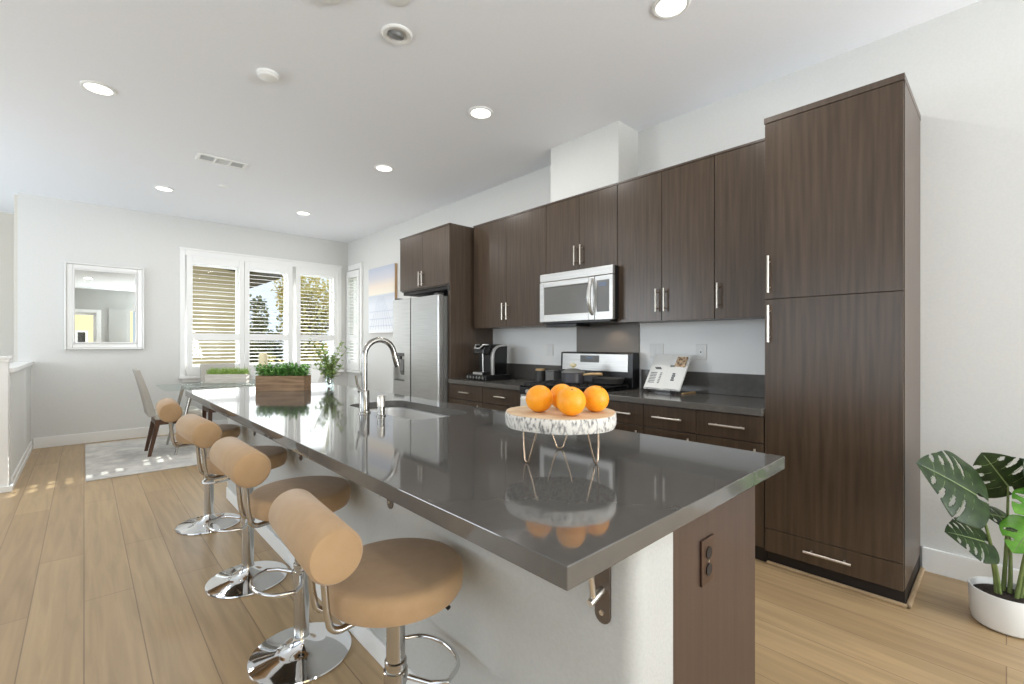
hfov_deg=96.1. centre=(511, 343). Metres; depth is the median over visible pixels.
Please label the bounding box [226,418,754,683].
kitchen island
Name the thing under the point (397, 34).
ceiling eyeball
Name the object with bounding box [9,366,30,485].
wall
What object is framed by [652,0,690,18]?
recessed light
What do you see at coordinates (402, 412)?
undermount sink
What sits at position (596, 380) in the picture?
frying pan
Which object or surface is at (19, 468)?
baseboard
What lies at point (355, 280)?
window
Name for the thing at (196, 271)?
neighbor house
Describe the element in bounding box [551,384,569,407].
orange
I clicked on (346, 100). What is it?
ceiling
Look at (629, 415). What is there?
base cabinet
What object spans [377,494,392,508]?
support bracket
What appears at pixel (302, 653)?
bar stool
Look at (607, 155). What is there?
chase
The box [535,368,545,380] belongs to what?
canister
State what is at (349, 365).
window shutter
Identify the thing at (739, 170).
upper cabinet
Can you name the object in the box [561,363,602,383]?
saucepan
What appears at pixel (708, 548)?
socket
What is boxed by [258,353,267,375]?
vase
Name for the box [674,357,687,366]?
photograph
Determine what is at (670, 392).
cookbook stand
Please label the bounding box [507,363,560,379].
backsplash
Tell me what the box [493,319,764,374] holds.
backsplash
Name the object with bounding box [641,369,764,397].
backsplash
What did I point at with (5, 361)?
trim
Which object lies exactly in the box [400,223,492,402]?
tall cabinet
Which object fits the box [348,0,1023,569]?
wall
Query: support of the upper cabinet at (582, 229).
attached to the wall at (963, 68)
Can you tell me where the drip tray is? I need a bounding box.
[475,371,488,374]
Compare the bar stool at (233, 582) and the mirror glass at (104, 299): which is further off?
the mirror glass at (104, 299)
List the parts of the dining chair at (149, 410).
backrest, leg, leg, seat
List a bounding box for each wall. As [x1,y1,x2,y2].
[0,194,17,362]
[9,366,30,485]
[18,192,347,444]
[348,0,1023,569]
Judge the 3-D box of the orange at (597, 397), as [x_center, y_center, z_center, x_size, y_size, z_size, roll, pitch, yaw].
[0.267,0.174,1.468,0.085,0.084,0.085,0,0,31]
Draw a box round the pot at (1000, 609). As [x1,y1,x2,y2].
[967,576,1023,638]
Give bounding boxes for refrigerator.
[393,293,447,401]
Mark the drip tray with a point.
(476, 372)
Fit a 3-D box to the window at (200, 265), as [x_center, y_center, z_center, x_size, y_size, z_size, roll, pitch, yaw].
[-4.482,-0.420,6.928,0.625,1.520,0.050,0,0,-43]
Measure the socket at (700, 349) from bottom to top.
0.066 m
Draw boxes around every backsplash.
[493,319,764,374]
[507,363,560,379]
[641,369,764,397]
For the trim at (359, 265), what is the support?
attached to the wall at (963, 68)
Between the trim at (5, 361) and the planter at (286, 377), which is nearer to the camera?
the planter at (286, 377)
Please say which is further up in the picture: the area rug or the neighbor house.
the neighbor house
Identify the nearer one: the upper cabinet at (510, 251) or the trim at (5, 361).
the trim at (5, 361)
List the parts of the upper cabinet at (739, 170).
handle, trim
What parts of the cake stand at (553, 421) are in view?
hairpin leg, hairpin leg, hairpin leg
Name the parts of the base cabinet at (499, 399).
door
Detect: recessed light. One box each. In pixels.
[79,80,116,95]
[153,186,173,191]
[296,211,310,215]
[374,164,393,171]
[468,106,492,118]
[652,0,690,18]
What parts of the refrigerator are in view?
door, door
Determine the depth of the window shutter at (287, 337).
7.26 m
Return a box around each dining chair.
[132,368,201,456]
[200,363,235,420]
[309,363,324,383]
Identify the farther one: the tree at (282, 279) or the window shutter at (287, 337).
the tree at (282, 279)
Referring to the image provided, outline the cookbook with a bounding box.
[643,354,691,391]
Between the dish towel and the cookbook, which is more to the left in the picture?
the dish towel
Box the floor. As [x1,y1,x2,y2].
[0,434,1023,683]
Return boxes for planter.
[205,366,250,382]
[253,361,310,390]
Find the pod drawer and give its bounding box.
[466,374,510,380]
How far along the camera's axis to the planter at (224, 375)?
6.09 m
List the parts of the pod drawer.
drawer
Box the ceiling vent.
[195,152,247,169]
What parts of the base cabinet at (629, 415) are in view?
handle, door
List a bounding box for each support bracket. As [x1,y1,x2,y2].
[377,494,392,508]
[587,567,610,623]
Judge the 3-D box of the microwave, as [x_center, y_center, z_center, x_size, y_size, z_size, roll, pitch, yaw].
[0.644,-0.389,4.018,0.475,0.476,0.790,0,0,-43]
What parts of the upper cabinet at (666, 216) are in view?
door, handle, handle, trim, door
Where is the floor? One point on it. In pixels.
(99, 585)
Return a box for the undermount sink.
[370,407,447,419]
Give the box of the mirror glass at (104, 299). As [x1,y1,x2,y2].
[75,270,134,341]
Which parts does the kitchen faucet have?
handle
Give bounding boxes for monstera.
[916,450,1023,638]
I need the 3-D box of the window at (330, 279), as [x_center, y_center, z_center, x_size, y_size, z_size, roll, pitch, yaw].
[-3.408,-0.420,7.927,0.590,1.520,0.050,0,0,-43]
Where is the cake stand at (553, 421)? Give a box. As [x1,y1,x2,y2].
[505,405,616,463]
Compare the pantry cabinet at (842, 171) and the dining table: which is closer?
the pantry cabinet at (842, 171)
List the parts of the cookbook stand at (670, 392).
wire frame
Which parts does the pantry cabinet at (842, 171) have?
handle, handle, handle, drawer, door, door, crown, shoe molding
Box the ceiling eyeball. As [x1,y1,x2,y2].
[381,24,411,44]
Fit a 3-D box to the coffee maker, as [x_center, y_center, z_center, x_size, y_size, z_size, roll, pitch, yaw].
[-0.238,0.159,4.842,0.327,0.317,0.215,0,0,-43]
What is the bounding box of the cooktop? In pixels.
[520,384,632,391]
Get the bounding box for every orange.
[526,385,552,411]
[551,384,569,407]
[556,387,585,415]
[583,385,608,411]
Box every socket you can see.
[699,348,702,355]
[706,546,711,558]
[706,563,711,575]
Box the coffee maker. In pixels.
[473,344,506,374]
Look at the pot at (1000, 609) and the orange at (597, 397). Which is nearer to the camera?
the orange at (597, 397)
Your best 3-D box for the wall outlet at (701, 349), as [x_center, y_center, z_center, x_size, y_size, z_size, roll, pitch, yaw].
[1.446,0.062,3.517,0.012,0.120,0.085,0,0,-43]
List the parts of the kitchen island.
baseboard, panel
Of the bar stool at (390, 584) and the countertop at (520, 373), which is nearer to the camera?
the bar stool at (390, 584)
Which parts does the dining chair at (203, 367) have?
leg, leg, backrest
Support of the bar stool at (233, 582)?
on the floor
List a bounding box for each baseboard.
[0,441,32,492]
[33,419,227,448]
[921,546,1018,582]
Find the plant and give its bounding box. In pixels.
[309,338,349,384]
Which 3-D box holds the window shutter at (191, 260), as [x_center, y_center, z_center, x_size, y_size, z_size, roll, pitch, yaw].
[-4.384,-0.410,6.822,0.725,1.720,0.059,0,0,-43]
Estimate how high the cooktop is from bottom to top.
0.013 m
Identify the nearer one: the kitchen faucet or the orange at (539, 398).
the orange at (539, 398)
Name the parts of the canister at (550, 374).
lid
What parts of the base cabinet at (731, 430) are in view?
handle, drawer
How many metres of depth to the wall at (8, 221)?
6.33 m
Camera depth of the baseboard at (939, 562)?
2.48 m
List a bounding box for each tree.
[250,294,283,362]
[267,354,283,361]
[271,274,311,313]
[273,276,328,360]
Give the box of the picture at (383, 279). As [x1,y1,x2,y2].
[369,263,396,332]
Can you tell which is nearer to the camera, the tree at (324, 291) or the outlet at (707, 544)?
the outlet at (707, 544)
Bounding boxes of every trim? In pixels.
[0,356,11,486]
[9,361,33,372]
[178,247,343,382]
[347,262,362,372]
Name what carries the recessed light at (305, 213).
in the ceiling
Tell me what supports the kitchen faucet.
on the island countertop at (562, 517)
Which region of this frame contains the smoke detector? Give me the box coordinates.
[256,68,278,82]
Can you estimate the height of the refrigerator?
1.798 m
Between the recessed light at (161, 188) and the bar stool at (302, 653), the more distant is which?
the recessed light at (161, 188)
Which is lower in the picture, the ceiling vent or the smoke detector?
the ceiling vent
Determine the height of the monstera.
0.800 m
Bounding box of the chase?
[551,121,637,201]
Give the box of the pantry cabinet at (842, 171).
[764,72,924,608]
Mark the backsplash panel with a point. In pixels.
(601, 337)
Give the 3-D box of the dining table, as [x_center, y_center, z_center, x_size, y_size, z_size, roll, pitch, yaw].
[-3.685,0.889,5.928,1.360,0.747,0.980,0,0,-43]
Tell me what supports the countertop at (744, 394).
on the base cabinet at (731, 430)
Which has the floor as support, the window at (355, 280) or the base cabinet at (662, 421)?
the base cabinet at (662, 421)
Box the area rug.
[85,435,201,481]
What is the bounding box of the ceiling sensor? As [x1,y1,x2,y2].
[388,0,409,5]
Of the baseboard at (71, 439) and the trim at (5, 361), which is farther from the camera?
the baseboard at (71, 439)
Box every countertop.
[185,383,784,590]
[448,363,560,389]
[607,369,764,415]
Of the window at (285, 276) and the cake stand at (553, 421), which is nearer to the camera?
the cake stand at (553, 421)
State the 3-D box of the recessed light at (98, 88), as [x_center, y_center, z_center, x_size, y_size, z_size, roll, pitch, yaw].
[-2.926,-1.805,3.255,0.196,0.010,0.196,0,0,-43]
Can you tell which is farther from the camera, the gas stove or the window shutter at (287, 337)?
the window shutter at (287, 337)
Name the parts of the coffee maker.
lid handle, trim, water tank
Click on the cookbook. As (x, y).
(667, 372)
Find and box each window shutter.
[187,255,243,375]
[244,261,291,372]
[296,267,337,370]
[346,270,359,369]
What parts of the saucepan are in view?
lid, handle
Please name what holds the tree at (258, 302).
on the ground
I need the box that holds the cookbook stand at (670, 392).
[647,388,695,393]
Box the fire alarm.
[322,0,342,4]
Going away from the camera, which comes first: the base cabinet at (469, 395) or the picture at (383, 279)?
the base cabinet at (469, 395)
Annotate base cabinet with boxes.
[450,383,483,407]
[483,387,520,411]
[606,400,644,433]
[644,404,697,441]
[696,410,767,561]
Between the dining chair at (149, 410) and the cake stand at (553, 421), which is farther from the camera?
the dining chair at (149, 410)
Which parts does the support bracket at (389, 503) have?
wall plate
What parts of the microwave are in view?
door, handle, control panel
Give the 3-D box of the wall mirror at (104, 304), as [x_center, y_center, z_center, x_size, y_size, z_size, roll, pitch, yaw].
[-5.301,-0.479,6.005,0.780,1.098,0.044,0,0,-43]
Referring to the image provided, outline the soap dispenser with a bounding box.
[376,395,385,416]
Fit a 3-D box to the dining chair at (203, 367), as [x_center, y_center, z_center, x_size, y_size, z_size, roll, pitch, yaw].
[-4.070,0.770,6.458,0.440,0.980,0.621,0,0,-43]
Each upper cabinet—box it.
[473,204,545,328]
[546,183,617,273]
[617,153,728,322]
[714,138,765,319]
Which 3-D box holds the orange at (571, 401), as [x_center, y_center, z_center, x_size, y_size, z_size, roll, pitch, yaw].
[0.178,0.172,1.388,0.089,0.088,0.089,0,0,-2]
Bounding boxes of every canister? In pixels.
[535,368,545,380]
[545,370,560,379]
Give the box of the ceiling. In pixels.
[0,0,980,242]
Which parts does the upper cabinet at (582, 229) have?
door, handle, handle, trim, door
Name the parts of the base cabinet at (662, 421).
handle, door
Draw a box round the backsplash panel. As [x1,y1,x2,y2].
[577,323,639,386]
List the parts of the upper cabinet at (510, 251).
door, trim, door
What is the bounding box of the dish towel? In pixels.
[520,396,526,405]
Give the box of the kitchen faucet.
[355,337,400,413]
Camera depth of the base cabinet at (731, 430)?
2.73 m
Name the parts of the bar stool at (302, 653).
backrest, plate, seat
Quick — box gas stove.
[520,352,639,398]
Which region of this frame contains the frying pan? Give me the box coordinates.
[591,377,624,384]
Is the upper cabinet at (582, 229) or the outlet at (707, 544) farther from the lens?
the upper cabinet at (582, 229)
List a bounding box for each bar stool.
[156,398,240,534]
[175,414,287,598]
[209,437,351,683]
[268,489,462,683]
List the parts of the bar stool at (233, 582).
backrest, plate, seat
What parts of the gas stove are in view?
panel, control panel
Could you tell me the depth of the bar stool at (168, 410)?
3.16 m
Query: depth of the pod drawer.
4.73 m
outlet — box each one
[696,344,706,359]
[700,534,713,586]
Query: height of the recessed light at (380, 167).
0.010 m
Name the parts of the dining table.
leg, leg, under frame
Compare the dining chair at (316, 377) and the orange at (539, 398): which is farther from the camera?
the dining chair at (316, 377)
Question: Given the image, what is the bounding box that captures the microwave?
[540,264,625,327]
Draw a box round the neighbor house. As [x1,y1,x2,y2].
[193,266,280,363]
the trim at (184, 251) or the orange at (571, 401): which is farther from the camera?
the trim at (184, 251)
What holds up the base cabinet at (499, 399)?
on the floor
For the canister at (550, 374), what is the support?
on the countertop at (520, 373)
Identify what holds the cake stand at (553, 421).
on the island countertop at (562, 517)
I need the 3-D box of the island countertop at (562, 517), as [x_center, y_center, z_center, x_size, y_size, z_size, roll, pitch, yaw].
[-0.844,0.391,2.579,1.102,0.042,3.933,0,0,-43]
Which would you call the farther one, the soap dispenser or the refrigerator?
the refrigerator
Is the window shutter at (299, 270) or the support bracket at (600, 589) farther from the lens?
the window shutter at (299, 270)
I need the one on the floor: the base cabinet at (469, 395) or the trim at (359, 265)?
the base cabinet at (469, 395)
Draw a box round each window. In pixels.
[193,264,237,366]
[250,269,286,364]
[301,274,331,363]
[353,277,356,362]
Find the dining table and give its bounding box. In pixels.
[166,384,254,454]
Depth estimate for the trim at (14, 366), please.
4.70 m
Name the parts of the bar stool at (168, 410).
backrest, seat, plate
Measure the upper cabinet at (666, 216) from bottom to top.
1.122 m
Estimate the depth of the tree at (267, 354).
11.52 m
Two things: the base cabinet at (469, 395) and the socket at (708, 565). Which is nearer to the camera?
the socket at (708, 565)
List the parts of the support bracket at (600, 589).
curved arm, wall plate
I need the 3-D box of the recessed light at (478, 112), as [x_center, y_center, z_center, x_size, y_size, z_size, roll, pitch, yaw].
[-0.244,-1.805,3.598,0.196,0.010,0.196,0,0,-43]
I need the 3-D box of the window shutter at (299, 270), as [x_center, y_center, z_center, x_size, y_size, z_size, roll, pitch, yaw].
[-3.310,-0.410,7.822,0.690,1.720,0.059,0,0,-43]
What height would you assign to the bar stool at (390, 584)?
0.859 m
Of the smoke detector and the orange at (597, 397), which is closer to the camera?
the orange at (597, 397)
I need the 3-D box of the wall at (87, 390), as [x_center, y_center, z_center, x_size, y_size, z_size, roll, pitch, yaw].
[-4.412,-0.270,6.966,4.190,3.080,0.150,0,0,-43]
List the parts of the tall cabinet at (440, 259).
door, door, trim, panel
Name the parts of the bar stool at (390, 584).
backrest, seat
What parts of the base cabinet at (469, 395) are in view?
door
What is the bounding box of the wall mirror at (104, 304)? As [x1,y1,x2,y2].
[64,262,143,349]

